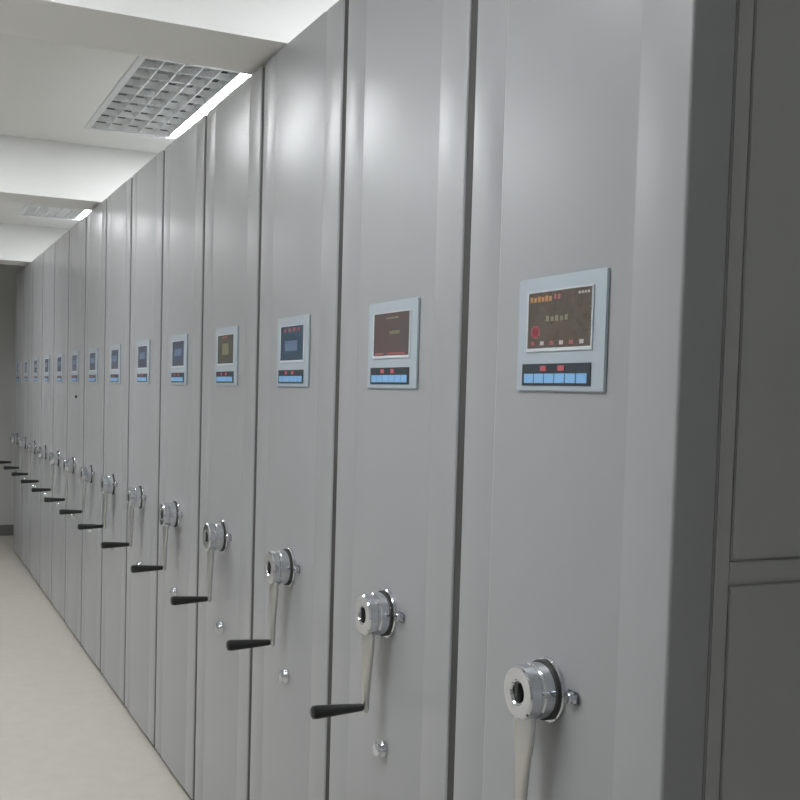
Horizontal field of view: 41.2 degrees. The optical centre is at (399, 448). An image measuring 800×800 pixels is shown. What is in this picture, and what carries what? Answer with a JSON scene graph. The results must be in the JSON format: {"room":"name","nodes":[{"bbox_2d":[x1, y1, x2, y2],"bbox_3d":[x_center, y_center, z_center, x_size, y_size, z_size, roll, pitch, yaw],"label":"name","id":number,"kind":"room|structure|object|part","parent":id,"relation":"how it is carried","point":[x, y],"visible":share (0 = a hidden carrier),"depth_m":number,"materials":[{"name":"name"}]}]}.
{"room":"archive storage room","nodes":[
{"label":"archive storage room","id":0,"kind":"room"},
{"bbox_2d":[0,264,25,524],"bbox_3d":[-4.175,-0.495,9.574,5.500,2.591,0.100,0,3,-25],"label":"wall","id":1,"kind":"structure","parent":0,"point":[8,273],"depth_m":9.78,"materials":[{"name":"grey paint"}]},
{"bbox_2d":[0,525,13,535],"bbox_3d":[-4.180,0.751,9.590,5.288,0.100,0.012,0,3,-25],"label":"baseboard","id":2,"kind":"structure","parent":1,"relation":"attached to","point":[5,530],"depth_m":9.84,"materials":[{"name":"grey"}]},
{"bbox_2d":[0,33,173,228],"bbox_3d":[-1.410,-1.487,3.781,5.500,0.140,12.800,0,3,-25],"label":"ceiling","id":3,"kind":"structure","parent":0,"point":[49,90],"depth_m":4.35,"materials":[{"name":"white paint"}]},
{"bbox_2d":[0,223,69,265],"bbox_3d":[-3.357,-1.547,7.866,5.300,0.270,0.307,0,3,-25],"label":"beam","id":4,"kind":"structure","parent":3,"relation":"attached to","point":[20,245],"depth_m":7.96,"materials":[{"name":"white paint"}]},
{"bbox_2d":[18,205,89,220],"bbox_3d":[-2.129,-1.657,7.034,0.624,0.115,1.224,0,3,-25],"label":"ceiling light","id":5,"kind":"object","parent":3,"relation":"attached to","point":[28,210],"visible":0.24,"depth_m":7.38,"materials":[{"name":"silver metal"}]},
{"bbox_2d":[0,135,157,210],"bbox_3d":[-2.073,-1.372,5.171,5.300,0.270,0.306,0,3,-25],"label":"beam","id":6,"kind":"structure","parent":3,"relation":"attached to","point":[37,172],"depth_m":5.22,"materials":[{"name":"white paint"}]},
{"bbox_2d":[84,56,251,139],"bbox_3d":[-0.905,-1.491,4.465,0.624,0.115,1.224,0,3,-25],"label":"ceiling light","id":7,"kind":"object","parent":3,"relation":"attached to","point":[155,97],"visible":0.6,"depth_m":4.41,"materials":[{"name":"silver metal"}]},
{"bbox_2d":[0,0,338,73],"bbox_3d":[-0.883,-1.210,2.676,5.300,0.270,0.307,0,3,-25],"label":"beam","id":8,"kind":"structure","parent":3,"relation":"attached to","point":[234,35],"depth_m":2.75,"materials":[{"name":"white paint"}]},
{"bbox_2d":[0,535,190,799],"bbox_3d":[-1.486,1.219,3.921,5.500,0.100,12.800,0,3,-25],"label":"floor","id":9,"kind":"structure","parent":0,"point":[66,734],"depth_m":4.47,"materials":[{"name":"tile"}]},
{"bbox_2d":[0,269,23,560],"bbox_3d":[-2.318,-0.265,8.947,2.010,2.300,0.566,0,3,-25],"label":"tall cabinet","id":10,"kind":"object","parent":9,"relation":"on","point":[14,437],"visible":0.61,"depth_m":8.54,"materials":[{"name":"grey metal"}]},
{"bbox_3d":[-3.122,0.034,8.570,0.015,0.172,0.058,0,3,-25],"label":"crank arm","id":11,"kind":"part","parent":10,"relation":"part of","materials":[{"name":"silver metal"}]},
{"bbox_3d":[-3.070,-0.625,8.557,0.004,0.177,0.236,0,3,-25],"label":"control panel","id":12,"kind":"part","parent":10,"relation":"part of","materials":[{"name":"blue plastic"}]},
{"bbox_3d":[-3.049,-0.282,8.598,0.070,2.272,0.566,0,3,-25],"label":"panel","id":13,"kind":"part","parent":10,"relation":"part of","materials":[{"name":"grey metal"}]},
{"bbox_2d":[3,261,32,574],"bbox_3d":[-2.069,-0.232,8.425,2.010,2.300,0.592,0,3,-25],"label":"tall cabinet","id":14,"kind":"object","parent":9,"relation":"on","point":[28,270],"visible":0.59,"depth_m":8.01,"materials":[{"name":"grey metal"}]},
{"bbox_3d":[-2.867,0.069,8.036,0.015,0.172,0.058,0,3,-25],"label":"crank arm","id":15,"kind":"part","parent":14,"relation":"part of","materials":[{"name":"silver metal"}]},
{"bbox_3d":[-2.815,-0.591,8.023,0.004,0.177,0.236,0,3,-25],"label":"control panel","id":16,"kind":"part","parent":14,"relation":"part of","materials":[{"name":"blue plastic"}]},
{"bbox_3d":[-2.794,-0.247,8.064,0.070,2.272,0.566,0,3,-25],"label":"panel","id":17,"kind":"part","parent":14,"relation":"part of","materials":[{"name":"grey metal"}]},
{"bbox_2d":[11,253,42,588],"bbox_3d":[-1.815,-0.197,7.891,2.010,2.300,0.592,0,3,-25],"label":"tall cabinet","id":18,"kind":"object","parent":9,"relation":"on","point":[37,305],"visible":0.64,"depth_m":7.48,"materials":[{"name":"grey metal"}]},
{"bbox_3d":[-2.613,0.103,7.502,0.015,0.172,0.058,0,3,-25],"label":"crank arm","id":19,"kind":"part","parent":18,"relation":"part of","materials":[{"name":"silver metal"}]},
{"bbox_3d":[-2.540,-0.212,7.529,0.070,2.272,0.566,0,3,-25],"label":"panel","id":20,"kind":"part","parent":18,"relation":"part of","materials":[{"name":"grey metal"}]},
{"bbox_3d":[-2.560,-0.556,7.489,0.004,0.177,0.236,0,3,-25],"label":"control panel","id":21,"kind":"part","parent":18,"relation":"part of","materials":[{"name":"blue plastic"}]},
{"bbox_2d":[21,242,55,604],"bbox_3d":[-1.560,-0.162,7.356,2.010,2.300,0.592,0,3,-25],"label":"tall cabinet","id":22,"kind":"object","parent":9,"relation":"on","point":[46,446],"visible":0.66,"depth_m":6.94,"materials":[{"name":"grey metal"}]},
{"bbox_3d":[-2.358,0.138,6.968,0.015,0.172,0.058,0,3,-25],"label":"crank arm","id":23,"kind":"part","parent":22,"relation":"part of","materials":[{"name":"silver metal"}]},
{"bbox_3d":[-2.306,-0.521,6.954,0.004,0.177,0.236,0,3,-25],"label":"control panel","id":24,"kind":"part","parent":22,"relation":"part of","materials":[{"name":"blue plastic"}]},
{"bbox_3d":[-2.285,-0.178,6.995,0.070,2.272,0.566,0,3,-25],"label":"panel","id":25,"kind":"part","parent":22,"relation":"part of","materials":[{"name":"grey metal"}]},
{"bbox_2d":[31,230,69,623],"bbox_3d":[-1.306,-0.128,6.822,2.010,2.300,0.592,0,3,-25],"label":"tall cabinet","id":26,"kind":"object","parent":9,"relation":"on","point":[56,457],"visible":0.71,"depth_m":6.41,"materials":[{"name":"grey metal"}]},
{"bbox_3d":[-2.103,0.173,6.434,0.015,0.172,0.058,0,3,-25],"label":"crank arm","id":27,"kind":"part","parent":26,"relation":"part of","materials":[{"name":"silver metal"}]},
{"bbox_3d":[-2.051,-0.487,6.420,0.004,0.177,0.236,0,3,-25],"label":"control panel","id":28,"kind":"part","parent":26,"relation":"part of","materials":[{"name":"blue plastic"}]},
{"bbox_3d":[-2.031,-0.143,6.461,0.070,2.272,0.566,0,3,-25],"label":"panel","id":29,"kind":"part","parent":26,"relation":"part of","materials":[{"name":"grey metal"}]},
{"bbox_2d":[44,216,86,646],"bbox_3d":[-1.051,-0.093,6.288,2.010,2.300,0.592,0,3,-25],"label":"tall cabinet","id":30,"kind":"object","parent":9,"relation":"on","point":[72,464],"visible":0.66,"depth_m":5.87,"materials":[{"name":"grey metal"}]},
{"bbox_3d":[-1.849,0.207,5.900,0.015,0.172,0.058,0,3,-25],"label":"crank arm","id":31,"kind":"part","parent":30,"relation":"part of","materials":[{"name":"silver metal"}]},
{"bbox_3d":[-1.797,-0.452,5.886,0.004,0.177,0.236,0,3,-25],"label":"control panel","id":32,"kind":"part","parent":30,"relation":"part of","materials":[{"name":"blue plastic"}]},
{"bbox_3d":[-1.776,-0.108,5.927,0.070,2.272,0.566,0,3,-25],"label":"panel","id":33,"kind":"part","parent":30,"relation":"part of","materials":[{"name":"grey metal"}]},
{"bbox_2d":[59,198,106,674],"bbox_3d":[-0.796,-0.058,5.754,2.010,2.300,0.592,0,3,-25],"label":"tall cabinet","id":34,"kind":"object","parent":9,"relation":"on","point":[91,472],"visible":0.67,"depth_m":5.34,"materials":[{"name":"grey metal"}]},
{"bbox_3d":[-1.594,0.242,5.365,0.015,0.172,0.058,0,3,-25],"label":"crank arm","id":35,"kind":"part","parent":34,"relation":"part of","materials":[{"name":"silver metal"}]},
{"bbox_3d":[-1.542,-0.417,5.352,0.004,0.177,0.236,0,3,-25],"label":"control panel","id":36,"kind":"part","parent":34,"relation":"part of","materials":[{"name":"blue plastic"}]},
{"bbox_3d":[-1.522,-0.074,5.393,0.070,2.272,0.566,0,3,-25],"label":"panel","id":37,"kind":"part","parent":34,"relation":"part of","materials":[{"name":"grey metal"}]},
{"bbox_2d":[77,177,132,708],"bbox_3d":[-0.542,-0.024,5.220,2.010,2.300,0.592,0,3,-25],"label":"tall cabinet","id":38,"kind":"object","parent":9,"relation":"on","point":[113,483],"visible":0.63,"depth_m":4.80,"materials":[{"name":"grey metal"}]},
{"bbox_3d":[-1.340,0.277,4.831,0.015,0.172,0.058,0,3,-25],"label":"crank arm","id":39,"kind":"part","parent":38,"relation":"part of","materials":[{"name":"silver metal"}]},
{"bbox_3d":[-1.288,-0.383,4.818,0.004,0.177,0.236,0,3,-25],"label":"control panel","id":40,"kind":"part","parent":38,"relation":"part of","materials":[{"name":"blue plastic"}]},
{"bbox_3d":[-1.267,-0.039,4.859,0.070,2.272,0.566,0,3,-25],"label":"panel","id":41,"kind":"part","parent":38,"relation":"part of","materials":[{"name":"grey metal"}]},
{"bbox_2d":[101,150,164,750],"bbox_3d":[-0.287,0.011,4.686,2.010,2.300,0.592,0,3,-25],"label":"tall cabinet","id":42,"kind":"object","parent":9,"relation":"on","point":[147,183],"visible":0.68,"depth_m":4.27,"materials":[{"name":"grey metal"}]},
{"bbox_3d":[-1.085,0.311,4.297,0.015,0.172,0.058,0,3,-25],"label":"crank arm","id":43,"kind":"part","parent":42,"relation":"part of","materials":[{"name":"silver metal"}]},
{"bbox_3d":[-1.033,-0.348,4.284,0.004,0.177,0.236,0,3,-25],"label":"control panel","id":44,"kind":"part","parent":42,"relation":"part of","materials":[{"name":"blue plastic"}]},
{"bbox_3d":[-1.013,-0.005,4.325,0.070,2.272,0.566,0,3,-25],"label":"panel","id":45,"kind":"part","parent":42,"relation":"part of","materials":[{"name":"grey metal"}]},
{"bbox_2d":[130,115,205,799],"bbox_3d":[-0.033,0.046,4.152,2.010,2.300,0.592,0,3,-25],"label":"tall cabinet","id":46,"kind":"object","parent":9,"relation":"on","point":[184,158],"visible":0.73,"depth_m":3.73,"materials":[{"name":"grey metal"}]},
{"bbox_3d":[-0.831,0.346,3.763,0.015,0.172,0.058,0,3,-25],"label":"crank arm","id":47,"kind":"part","parent":46,"relation":"part of","materials":[{"name":"silver metal"}]},
{"bbox_3d":[-0.779,-0.314,3.749,0.004,0.177,0.236,0,3,-25],"label":"control panel","id":48,"kind":"part","parent":46,"relation":"part of","materials":[{"name":"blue plastic"}]},
{"bbox_3d":[-0.758,0.030,3.791,0.070,2.272,0.566,0,3,-25],"label":"panel","id":49,"kind":"part","parent":46,"relation":"part of","materials":[{"name":"grey metal"}]},
{"bbox_2d":[170,66,263,799],"bbox_3d":[0.222,0.080,3.617,2.010,2.300,0.592,0,3,-25],"label":"tall cabinet","id":50,"kind":"object","parent":9,"relation":"on","point":[223,599],"visible":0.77,"depth_m":3.20,"materials":[{"name":"grey metal"}]},
{"bbox_3d":[-0.576,0.381,3.229,0.015,0.172,0.058,0,3,-25],"label":"crank arm","id":51,"kind":"part","parent":50,"relation":"part of","materials":[{"name":"silver metal"}]},
{"bbox_3d":[-0.524,-0.279,3.215,0.004,0.177,0.236,0,3,-25],"label":"control panel","id":52,"kind":"part","parent":50,"relation":"part of","materials":[{"name":"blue plastic"}]},
{"bbox_2d":[226,0,344,799],"bbox_3d":[0.476,0.115,3.083,2.010,2.300,0.592,0,3,-25],"label":"tall cabinet","id":53,"kind":"object","parent":9,"relation":"on","point":[302,83],"visible":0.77,"depth_m":2.66,"materials":[{"name":"grey metal"}]},
{"bbox_3d":[-0.322,0.415,2.695,0.015,0.172,0.058,0,3,-25],"label":"crank arm","id":54,"kind":"part","parent":53,"relation":"part of","materials":[{"name":"silver metal"}]},
{"bbox_3d":[-0.270,-0.244,2.681,0.004,0.177,0.236,0,3,-25],"label":"control panel","id":55,"kind":"part","parent":53,"relation":"part of","materials":[{"name":"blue plastic"}]},
{"bbox_2d":[310,0,471,799],"bbox_3d":[0.731,0.149,2.549,2.010,2.300,0.592,0,3,-25],"label":"tall cabinet","id":56,"kind":"object","parent":9,"relation":"on","point":[406,71],"visible":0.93,"depth_m":2.12,"materials":[{"name":"grey metal"}]},
{"bbox_3d":[-0.067,0.450,2.161,0.015,0.172,0.058,0,3,-25],"label":"crank arm","id":57,"kind":"part","parent":56,"relation":"part of","materials":[{"name":"silver metal"}]},
{"bbox_3d":[-0.015,-0.210,2.147,0.004,0.177,0.236,0,3,-25],"label":"control panel","id":58,"kind":"part","parent":56,"relation":"part of","materials":[{"name":"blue plastic"}]},
{"bbox_2d":[447,0,799,799],"bbox_3d":[0.985,0.184,2.015,2.010,2.300,0.592,0,3,-25],"label":"tall cabinet","id":59,"kind":"object","parent":9,"relation":"on","point":[626,623],"visible":1,"depth_m":1.48,"materials":[{"name":"grey metal"}]},
{"bbox_3d":[0.187,0.484,1.626,0.015,0.172,0.058,0,3,-25],"label":"crank arm","id":60,"kind":"part","parent":59,"relation":"part of","materials":[{"name":"silver metal"}]},
{"bbox_3d":[0.242,-0.175,1.607,0.004,0.177,0.236,0,3,-25],"label":"control panel","id":61,"kind":"part","parent":59,"relation":"part of","materials":[{"name":"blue plastic"}]},
{"bbox_3d":[1.095,0.174,2.052,1.780,2.268,0.555,0,3,-25],"label":"shelf frame","id":62,"kind":"part","parent":59,"relation":"part of","materials":[{"name":"grey metal"}]}
]}

